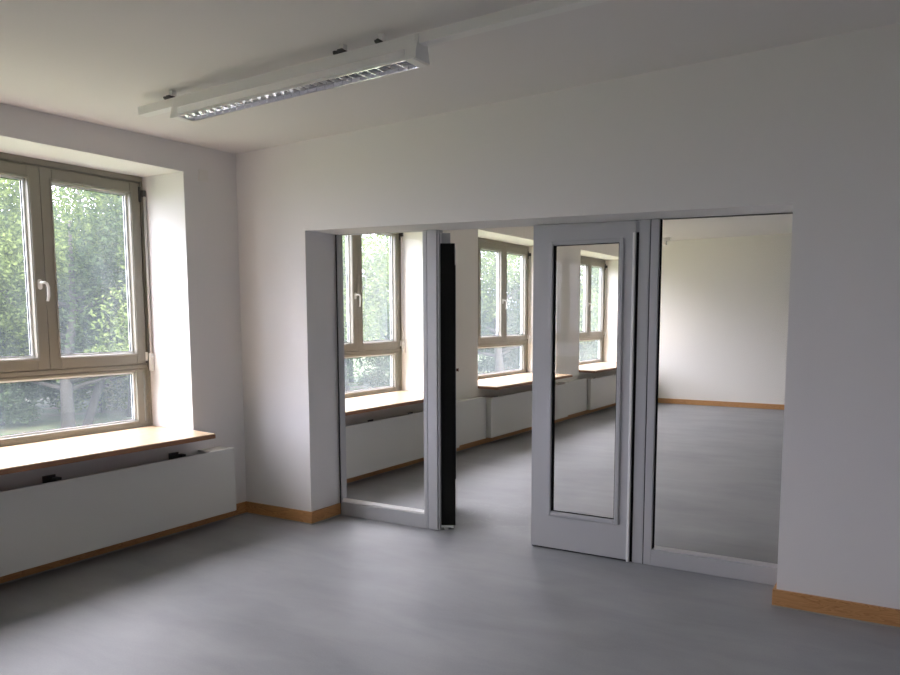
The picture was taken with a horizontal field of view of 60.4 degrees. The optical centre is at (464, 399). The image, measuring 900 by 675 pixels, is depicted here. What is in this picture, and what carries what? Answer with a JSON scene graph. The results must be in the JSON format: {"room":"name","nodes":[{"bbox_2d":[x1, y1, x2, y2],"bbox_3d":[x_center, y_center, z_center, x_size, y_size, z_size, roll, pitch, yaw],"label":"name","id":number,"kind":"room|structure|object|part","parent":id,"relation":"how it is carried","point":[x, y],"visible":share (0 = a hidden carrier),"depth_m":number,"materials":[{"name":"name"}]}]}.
{"room":"empty office room","nodes":[
{"label":"empty office room","id":0,"kind":"room"},
{"bbox_2d":[0,103,618,503],"bbox_3d":[-1.675,-0.726,6.671,0.560,3.370,17.620,4,7,30],"label":"wall","id":1,"kind":"structure","parent":0,"point":[197,378],"depth_m":5.75,"materials":[{"name":"white paint"}]},
{"bbox_2d":[0,152,153,446],"bbox_3d":[-2.971,-0.609,4.821,0.151,1.859,2.300,4,7,30],"label":"window","id":2,"kind":"structure","parent":1,"relation":"in","point":[36,177],"depth_m":5.22,"materials":[{"name":"brown paint"}]},
{"bbox_3d":[-2.784,-0.756,5.074,0.020,0.068,0.030,4,7,30],"label":"handle plate","id":3,"kind":"part","parent":2,"relation":"part of","materials":[{"name":"white ceramic"}]},
{"bbox_3d":[-2.756,-0.711,5.080,0.042,0.132,0.048,4,7,30],"label":"handle","id":4,"kind":"part","parent":2,"relation":"part of","materials":[{"name":"white ceramic"}]},
{"bbox_2d":[0,369,144,443],"bbox_3d":[-2.990,0.079,4.906,0.057,0.425,2.180,4,7,30],"label":"window pane","id":5,"kind":"object","parent":2,"relation":"attached to","point":[137,376],"depth_m":5.41,"materials":[{"name":"white"}]},
{"bbox_3d":[-2.357,-0.923,5.747,0.016,1.160,0.016,4,7,30],"label":"opener rod","id":6,"kind":"part","parent":2,"relation":"part of","materials":[{"name":"grey metal"}]},
{"bbox_2d":[0,426,215,474],"bbox_3d":[-2.658,0.343,4.709,0.734,0.034,2.343,4,7,30],"label":"window sill","id":7,"kind":"structure","parent":1,"relation":"attached to","point":[49,453],"depth_m":4.94,"materials":[{"name":"brown wood"}]},
{"bbox_2d":[42,452,185,483],"bbox_3d":[-2.522,0.686,4.675,0.139,0.428,2.080,4,7,30],"label":"bracket","id":8,"kind":"object","parent":1,"relation":"attached to","point":[49,478],"visible":0.06,"depth_m":4.75,"materials":[{"name":"black metal"}]},
{"bbox_2d":[0,446,235,576],"bbox_3d":[-2.501,0.722,4.691,0.166,0.480,2.761,4,7,30],"label":"radiator cover","id":9,"kind":"object","parent":1,"relation":"attached to","point":[45,523],"visible":1,"depth_m":4.93,"materials":[{"name":"white metal"}]},
{"bbox_3d":[-1.864,0.375,5.760,0.148,0.015,0.182,4,7,30],"label":"panel","id":10,"kind":"part","parent":9,"relation":"part of","materials":[{"name":"white ceramic"}]},
{"bbox_2d":[0,502,246,584],"bbox_3d":[-3.815,1.233,2.641,0.021,0.093,8.182,4,7,30],"label":"baseboard","id":11,"kind":"structure","parent":1,"relation":"attached to","point":[240,507],"depth_m":5.16,"materials":[{"name":"brown wood"}]},
{"bbox_2d":[344,233,405,397],"bbox_3d":[-1.302,-0.912,7.644,0.151,1.859,2.300,4,7,30],"label":"window","id":12,"kind":"structure","parent":1,"relation":"in","point":[355,347],"depth_m":8.28,"materials":[{"name":"brown paint"}]},
{"bbox_2d":[344,352,397,395],"bbox_3d":[-1.321,-0.224,7.729,0.057,0.425,2.180,4,7,30],"label":"window pane","id":13,"kind":"object","parent":12,"relation":"attached to","point":[393,355],"depth_m":8.36,"materials":[{"name":"white"}]},
{"bbox_3d":[-1.335,-0.914,7.664,0.073,1.859,2.300,4,7,30],"label":"frame","id":14,"kind":"part","parent":12,"relation":"part of","materials":[{"name":"brown paint"}]},
{"bbox_3d":[-0.688,-1.226,8.570,0.016,1.160,0.016,4,7,30],"label":"opener rod","id":15,"kind":"part","parent":12,"relation":"part of","materials":[{"name":"grey metal"}]},
{"bbox_2d":[345,390,423,415],"bbox_3d":[-0.988,0.040,7.532,0.734,0.034,2.343,4,7,30],"label":"window sill","id":16,"kind":"structure","parent":1,"relation":"attached to","point":[374,402],"depth_m":7.64,"materials":[{"name":"brown wood"}]},
{"bbox_2d":[346,405,458,478],"bbox_3d":[-0.798,0.414,7.570,0.166,0.480,2.620,4,7,30],"label":"radiator cover","id":17,"kind":"object","parent":1,"relation":"attached to","point":[371,446],"visible":0.33,"depth_m":7.45,"materials":[{"name":"white metal"}]},
{"bbox_2d":[456,397,485,445],"bbox_3d":[0.026,0.246,9.010,0.118,0.498,0.706,4,7,30],"label":"radiator cover","id":18,"kind":"object","parent":1,"relation":"attached to","point":[472,411],"visible":0.59,"depth_m":8.99,"materials":[{"name":"white metal"}]},
{"bbox_3d":[0.021,0.006,8.994,0.100,0.015,0.682,4,7,30],"label":"panel","id":19,"kind":"part","parent":18,"relation":"part of","materials":[{"name":"white ceramic"}]},
{"bbox_2d":[346,403,615,483],"bbox_3d":[0.754,0.405,10.368,0.021,0.093,9.028,4,7,30],"label":"baseboard","id":20,"kind":"structure","parent":1,"relation":"attached to","point":[486,440],"depth_m":9.27,"materials":[{"name":"brown wood"}]},
{"bbox_2d":[478,237,531,378],"bbox_3d":[0.341,-1.209,10.421,0.151,1.859,2.300,4,7,30],"label":"window","id":21,"kind":"structure","parent":1,"relation":"in","point":[501,339],"depth_m":10.72,"materials":[{"name":"brown paint"}]},
{"bbox_2d":[478,343,525,377],"bbox_3d":[0.321,-0.521,10.506,0.057,0.425,2.180,4,7,30],"label":"window pane","id":22,"kind":"object","parent":21,"relation":"attached to","point":[522,369],"depth_m":10.93,"materials":[{"name":"white"}]},
{"bbox_3d":[0.955,-1.523,11.348,0.016,1.160,0.016,4,7,30],"label":"opener rod","id":23,"kind":"part","parent":21,"relation":"part of","materials":[{"name":"grey"}]},
{"bbox_2d":[478,373,572,389],"bbox_3d":[0.654,-0.257,10.309,0.734,0.034,2.343,4,7,30],"label":"window sill","id":24,"kind":"structure","parent":1,"relation":"attached to","point":[508,381],"depth_m":9.99,"materials":[{"name":"brown wood"}]},
{"bbox_2d":[486,383,567,437],"bbox_3d":[0.842,0.111,10.342,0.166,0.484,2.350,4,7,30],"label":"radiator cover","id":25,"kind":"object","parent":1,"relation":"attached to","point":[505,414],"visible":0.8,"depth_m":9.81,"materials":[{"name":"white metal"}]},
{"bbox_3d":[0.243,0.217,9.347,0.148,0.484,0.018,4,7,30],"label":"panel","id":26,"kind":"part","parent":25,"relation":"part of","materials":[{"name":"white metal"}]},
{"bbox_2d":[558,378,586,414],"bbox_3d":[1.635,-0.045,11.731,0.118,0.498,0.855,4,7,30],"label":"radiator cover","id":27,"kind":"object","parent":1,"relation":"attached to","point":[577,388],"visible":0.77,"depth_m":11.73,"materials":[{"name":"white metal"}]},
{"bbox_2d":[579,256,607,364],"bbox_3d":[1.960,-1.502,13.160,0.151,1.859,2.300,4,7,30],"label":"window","id":28,"kind":"structure","parent":1,"relation":"in","point":[588,263],"depth_m":13.64,"materials":[{"name":"brown paint"}]},
{"bbox_2d":[579,338,602,363],"bbox_3d":[1.941,-0.815,13.245,0.057,0.425,2.180,4,7,30],"label":"window pane","id":29,"kind":"object","parent":28,"relation":"attached to","point":[600,340],"depth_m":13.97,"materials":[{"name":"white"}]},
{"bbox_3d":[2.574,-1.817,14.086,0.016,1.160,0.016,4,7,30],"label":"opener rod","id":30,"kind":"part","parent":28,"relation":"part of","materials":[{"name":"grey metal"}]},
{"bbox_2d":[579,362,616,372],"bbox_3d":[2.274,-0.551,13.048,0.734,0.034,2.343,4,7,30],"label":"window sill","id":31,"kind":"structure","parent":1,"relation":"attached to","point":[600,366],"depth_m":12.62,"materials":[{"name":"brown wood"}]},
{"bbox_2d":[587,374,615,409],"bbox_3d":[2.489,-0.188,13.128,0.166,0.484,2.350,4,7,30],"label":"radiator cover","id":32,"kind":"object","parent":1,"relation":"attached to","point":[601,391],"visible":0.38,"depth_m":12.47,"materials":[{"name":"white metal"}]},
{"bbox_3d":[1.890,-0.081,12.133,0.148,0.484,0.018,4,7,30],"label":"panel","id":33,"kind":"part","parent":32,"relation":"part of","materials":[{"name":"white ceramic"}]},
{"bbox_2d":[0,403,899,674],"bbox_3d":[1.326,1.075,5.090,6.400,0.120,17.620,4,7,30],"label":"floor","id":34,"kind":"structure","parent":0,"point":[245,594],"depth_m":4.33,"materials":[{"name":"grey laminate"}]},
{"bbox_2d":[632,219,651,563],"bbox_3d":[1.104,-0.029,4.805,0.072,2.134,0.062,4,7,30],"label":"post","id":35,"kind":"object","parent":34,"relation":"on","point":[645,225],"visible":0.78,"depth_m":4.77,"materials":[{"name":"grey metal"}]},
{"bbox_2d":[531,220,639,561],"bbox_3d":[0.763,-0.053,4.991,0.704,2.141,0.072,4,7,30],"label":"door","id":36,"kind":"structure","parent":35,"relation":"attached to","point":[608,537],"depth_m":4.99,"materials":[{"name":"grey paint"}]},
{"bbox_3d":[0.758,-0.108,4.955,0.499,1.798,0.010,4,7,30],"label":"moulding","id":37,"kind":"part","parent":36,"relation":"part of","materials":[{"name":"grey paint"}]},
{"bbox_2d":[0,0,899,153],"bbox_3d":[-1.063,-1.516,0.730,6.400,0.639,8.200,4,7,30],"label":"ceiling","id":38,"kind":"structure","parent":0,"point":[92,61],"depth_m":3.73,"materials":[{"name":"white paint"}]},
{"bbox_2d":[138,0,609,116],"bbox_3d":[0.410,-1.594,3.076,5.234,0.239,0.080,4,7,30],"label":"mounting rail","id":39,"kind":"object","parent":38,"relation":"hanging from","point":[541,8],"visible":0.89,"depth_m":3.27,"materials":[{"name":"white metal"}]},
{"bbox_3d":[-1.616,-1.681,4.280,0.024,0.048,0.030,1,6,30],"label":"hanger plate","id":40,"kind":"part","parent":39,"relation":"part of","materials":[{"name":"grey metal"}]},
{"bbox_2d":[170,33,429,122],"bbox_3d":[-0.885,-1.581,3.855,1.618,0.169,0.120,4,7,30],"label":"ceiling light","id":41,"kind":"object","parent":39,"relation":"attached to","point":[405,53],"visible":0.98,"depth_m":3.76,"materials":[{"name":"white metal"}]},
{"bbox_3d":[-1.549,-1.540,4.252,0.047,0.003,0.112,1,6,30],"label":"plate","id":42,"kind":"part","parent":41,"relation":"part of","materials":[{"name":"white metal"}]},
{"bbox_3d":[-0.217,-1.509,3.468,0.047,0.003,0.112,1,6,30],"label":"plate","id":43,"kind":"part","parent":41,"relation":"part of","materials":[{"name":"white metal"}]},
{"bbox_3d":[-0.578,-1.657,3.669,0.024,0.048,0.030,1,6,30],"label":"hanger plate","id":44,"kind":"part","parent":39,"relation":"part of","materials":[{"name":"grey metal"}]},
{"bbox_3d":[-0.380,-1.652,3.552,0.024,0.048,0.030,1,6,30],"label":"hanger plate","id":45,"kind":"part","parent":39,"relation":"part of","materials":[{"name":"grey metal"}]},
{"bbox_2d":[236,23,899,608],"bbox_3d":[1.115,-0.562,4.556,6.400,3.250,0.392,4,7,30],"label":"wall partition","id":46,"kind":"structure","parent":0,"point":[810,129],"depth_m":4.20,"materials":[{"name":"white paint"}]},
{"bbox_2d":[245,501,340,524],"bbox_3d":[-1.364,0.860,6.121,0.699,0.093,0.343,4,7,30],"label":"baseboard","id":47,"kind":"structure","parent":46,"relation":"attached to","point":[300,516],"depth_m":5.96,"materials":[{"name":"brown wood"}]},
{"bbox_2d":[335,230,427,528],"bbox_3d":[-0.617,-0.153,5.810,0.836,2.172,0.062,4,7,30],"label":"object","id":48,"kind":"structure","parent":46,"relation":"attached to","point":[408,516],"depth_m":5.91,"materials":[{"name":"grey paint"}]},
{"bbox_3d":[-0.623,0.874,5.923,0.785,0.104,0.062,4,7,30],"label":"rail","id":49,"kind":"part","parent":48,"relation":"part of","materials":[{"name":"grey metal"}]},
{"bbox_2d":[427,230,443,529],"bbox_3d":[-0.216,-0.122,5.576,0.100,2.158,0.062,4,7,30],"label":"post","id":50,"kind":"object","parent":46,"relation":"attached to","point":[433,236],"visible":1,"depth_m":5.54,"materials":[{"name":"grey metal"}]},
{"bbox_3d":[-0.220,-0.122,5.578,0.080,2.158,0.062,4,7,30],"label":"post","id":51,"kind":"part","parent":50,"relation":"part of","materials":[{"name":"grey metal"}]},
{"bbox_2d":[440,233,458,529],"bbox_3d":[-0.127,-0.144,5.884,0.150,2.137,0.675,0,6,0],"label":"door","id":52,"kind":"structure","parent":50,"relation":"attached to","point":[447,249],"depth_m":5.54,"materials":[{"name":"grey paint"}]},
{"bbox_3d":[-0.116,-0.125,5.904,0.088,2.036,0.640,0,6,0],"label":"frame","id":53,"kind":"part","parent":52,"relation":"part of","materials":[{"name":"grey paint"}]},
{"bbox_2d":[643,212,792,585],"bbox_3d":[1.496,-0.004,4.576,0.835,2.133,0.062,4,7,30],"label":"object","id":54,"kind":"structure","parent":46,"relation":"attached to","point":[685,560],"depth_m":4.71,"materials":[{"name":"grey paint"}]},
{"bbox_3d":[1.518,1.006,4.671,0.785,0.103,0.062,4,7,30],"label":"rail","id":55,"kind":"part","parent":54,"relation":"part of","materials":[{"name":"grey metal"}]},
{"bbox_2d":[772,582,899,628],"bbox_3d":[2.793,1.116,3.690,2.455,0.093,0.343,4,7,30],"label":"baseboard","id":56,"kind":"structure","parent":46,"relation":"attached to","point":[837,608],"depth_m":4.00,"materials":[{"name":"brown wood"}]},
{"bbox_2d":[658,233,791,404],"bbox_3d":[5.686,-1.368,12.645,7.160,3.370,0.200,4,7,30],"label":"wall","id":57,"kind":"structure","parent":0,"point":[724,308],"depth_m":13.25,"materials":[{"name":"white paint"}]},
{"bbox_2d":[658,398,783,409],"bbox_3d":[5.794,0.162,12.616,6.382,0.093,0.021,4,7,30],"label":"baseboard","id":58,"kind":"structure","parent":57,"relation":"attached to","point":[660,400],"depth_m":13.39,"materials":[{"name":"brown wood"}]},
{"bbox_2d":[662,214,792,240],"bbox_3d":[3.502,-2.432,8.440,6.400,0.459,9.028,4,7,30],"label":"ceiling","id":59,"kind":"structure","parent":0,"point":[719,227],"depth_m":11.62,"materials":[{"name":"white paint"}]},
{"bbox_3d":[3.014,-2.642,12.712,0.730,0.095,0.080,3,7,30],"label":"mounting rail","id":60,"kind":"object","parent":59,"relation":"hanging from","visible":0},
{"bbox_2d":[662,238,666,245],"bbox_3d":[3.007,-2.583,12.734,0.620,0.116,0.120,3,7,30],"label":"ceiling light","id":61,"kind":"object","parent":60,"relation":"attached to","point":[664,242],"visible":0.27,"depth_m":12.55,"materials":[{"name":"white metal"}]},
{"label":"outside","id":62,"kind":"structure","parent":0,"visible":0},
{"bbox_2d":[0,345,597,435],"bbox_3d":[-24.551,-1.358,36.919,69.440,0.200,110.000,4,7,30],"label":"lawn","id":63,"kind":"structure","parent":62,"point":[51,418],"depth_m":19.02,"materials":[{"name":"green plant"}]},
{"bbox_2d":[0,179,23,341],"bbox_3d":[-12.948,-3.492,17.219,7.497,8.287,7.578,0,6,3],"label":"leafy tree","id":64,"kind":"object","parent":63,"relation":"on","point":[5,211],"visible":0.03,"depth_m":16.75,"materials":[{"name":"green plant"}]},
{"bbox_2d":[4,380,55,398],"bbox_3d":[-12.988,-1.796,21.348,5.044,4.032,5.606,-5,8,-41],"label":"bush","id":65,"kind":"object","parent":63,"relation":"on","point":[55,380],"visible":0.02,"depth_m":21.42,"materials":[{"name":"green plant"}]},
{"bbox_2d":[0,312,85,425],"bbox_3d":[-10.516,-0.851,17.499,3.686,2.946,4.097,0,6,4],"label":"bush","id":66,"kind":"object","parent":63,"relation":"on","point":[11,412],"visible":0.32,"depth_m":17.28,"materials":[{"name":"green plant"}]},
{"bbox_2d":[0,178,113,397],"bbox_3d":[-11.632,-4.321,23.300,7.823,8.648,7.907,-5,8,-37],"label":"leafy tree","id":67,"kind":"object","parent":63,"relation":"on","point":[59,188],"visible":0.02,"depth_m":21.36,"materials":[{"name":"green plant"}]},
{"bbox_2d":[0,178,129,427],"bbox_3d":[-8.736,-2.602,16.772,6.294,6.611,5.242,-1,6,-12],"label":"leafy tree","id":68,"kind":"object","parent":63,"relation":"on","point":[12,272],"visible":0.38,"depth_m":16.18,"materials":[{"name":"green plant"}]},
{"bbox_2d":[9,218,129,424],"bbox_3d":[-7.903,-1.958,18.814,6.015,4.945,5.194,-5,8,-37],"label":"leafy tree","id":69,"kind":"object","parent":63,"relation":"on","point":[92,407],"visible":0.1,"depth_m":17.59,"materials":[{"name":"green plant"}]},
{"bbox_2d":[12,193,131,416],"bbox_3d":[-7.794,-3.160,19.120,6.589,7.206,6.519,4,7,33],"label":"leafy tree","id":70,"kind":"object","parent":63,"relation":"on","point":[108,264],"visible":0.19,"depth_m":16.71,"materials":[{"name":"green plant"}]},
{"bbox_2d":[28,327,128,412],"bbox_3d":[-9.470,-0.998,19.902,2.497,2.717,3.458,3,7,27],"label":"bush","id":71,"kind":"object","parent":63,"relation":"on","point":[118,392],"visible":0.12,"depth_m":19.60,"materials":[{"name":"green plant"}]},
{"bbox_2d":[28,319,128,406],"bbox_3d":[-10.068,-1.484,21.276,4.744,3.412,4.268,1,6,14],"label":"bush","id":72,"kind":"object","parent":63,"relation":"on","point":[52,395],"visible":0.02,"depth_m":20.03,"materials":[{"name":"green plant"}]},
{"bbox_2d":[52,189,122,250],"bbox_3d":[-11.903,-5.101,27.252,8.566,9.368,8.475,-3,7,-27],"label":"leafy tree","id":73,"kind":"object","parent":63,"relation":"on","point":[70,189],"visible":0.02,"depth_m":24.07,"materials":[{"name":"green plant"}]},
{"bbox_2d":[346,358,362,371],"bbox_3d":[-5.581,-2.147,26.020,4.656,3.722,5.175,-3,7,-26],"label":"bush","id":74,"kind":"object","parent":63,"relation":"on","point":[350,358],"visible":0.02,"depth_m":25.13,"materials":[{"name":"green plant"}]},
{"bbox_2d":[345,357,374,388],"bbox_3d":[-5.000,-1.475,22.594,4.313,3.102,3.880,2,6,19],"label":"bush","id":75,"kind":"object","parent":63,"relation":"on","point":[365,364],"visible":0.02,"depth_m":22.67,"materials":[{"name":"green plant"}]},
{"bbox_2d":[342,234,389,390],"bbox_3d":[-3.811,-3.504,22.111,5.767,7.272,6.924,-6,8,-42],"label":"leafy tree","id":76,"kind":"object","parent":63,"relation":"on","point":[371,308],"visible":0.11,"depth_m":20.64,"materials":[{"name":"green plant"}]},
{"bbox_2d":[345,236,389,382],"bbox_3d":[-4.516,-4.784,29.277,7.578,8.287,7.497,-5,8,-37],"label":"leafy tree","id":77,"kind":"object","parent":63,"relation":"on","point":[352,375],"visible":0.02,"depth_m":28.97,"materials":[{"name":"green plant"}]},
{"bbox_2d":[345,295,390,387],"bbox_3d":[-2.426,-1.951,25.603,4.268,3.412,4.744,-1,6,-6],"label":"bush","id":78,"kind":"object","parent":63,"relation":"on","point":[384,364],"visible":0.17,"depth_m":24.95,"materials":[{"name":"green plant"}]},
{"bbox_2d":[382,312,494,360],"bbox_3d":[-0.904,-2.231,28.211,4.268,3.412,4.744,4,7,34],"label":"bush","id":79,"kind":"object","parent":63,"relation":"on","point":[485,315],"visible":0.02,"depth_m":27.45,"materials":[{"name":"green plant"}]},
{"bbox_2d":[478,298,515,370],"bbox_3d":[1.572,-2.934,33.348,5.175,3.722,4.656,-3,7,-26],"label":"bush","id":80,"kind":"object","parent":63,"relation":"on","point":[509,298],"visible":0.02,"depth_m":32.94,"materials":[{"name":"green plant"}]},
{"bbox_2d":[478,302,520,373],"bbox_3d":[1.421,-2.526,30.247,4.960,3.567,4.462,3,7,24],"label":"bush","id":81,"kind":"object","parent":63,"relation":"on","point":[514,354],"visible":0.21,"depth_m":29.76,"materials":[{"name":"green plant"}]},
{"bbox_2d":[478,250,598,371],"bbox_3d":[1.039,-4.316,28.148,7.238,7.603,6.029,-3,7,-22],"label":"leafy tree","id":82,"kind":"object","parent":63,"relation":"on","point":[488,271],"visible":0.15,"depth_m":27.59,"materials":[{"name":"green plant"}]},
{"bbox_2d":[495,252,598,343],"bbox_3d":[4.829,-5.266,35.494,6.291,7.933,7.553,-6,8,-42],"label":"leafy tree","id":83,"kind":"object","parent":63,"relation":"on","point":[595,274],"visible":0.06,"depth_m":33.54,"materials":[{"name":"green plant"}]},
{"bbox_2d":[515,300,598,361],"bbox_3d":[4.230,-2.905,33.780,4.462,3.567,4.960,-2,6,-16],"label":"bush","id":84,"kind":"object","parent":63,"relation":"on","point":[585,356],"visible":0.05,"depth_m":32.89,"materials":[{"name":"green plant"}]},
{"bbox_2d":[579,303,598,360],"bbox_3d":[5.938,-3.429,37.963,5.175,3.722,4.656,-1,6,-6],"label":"bush","id":85,"kind":"object","parent":63,"relation":"on","point":[594,341],"visible":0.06,"depth_m":36.55,"materials":[{"name":"green plant"}]}
]}

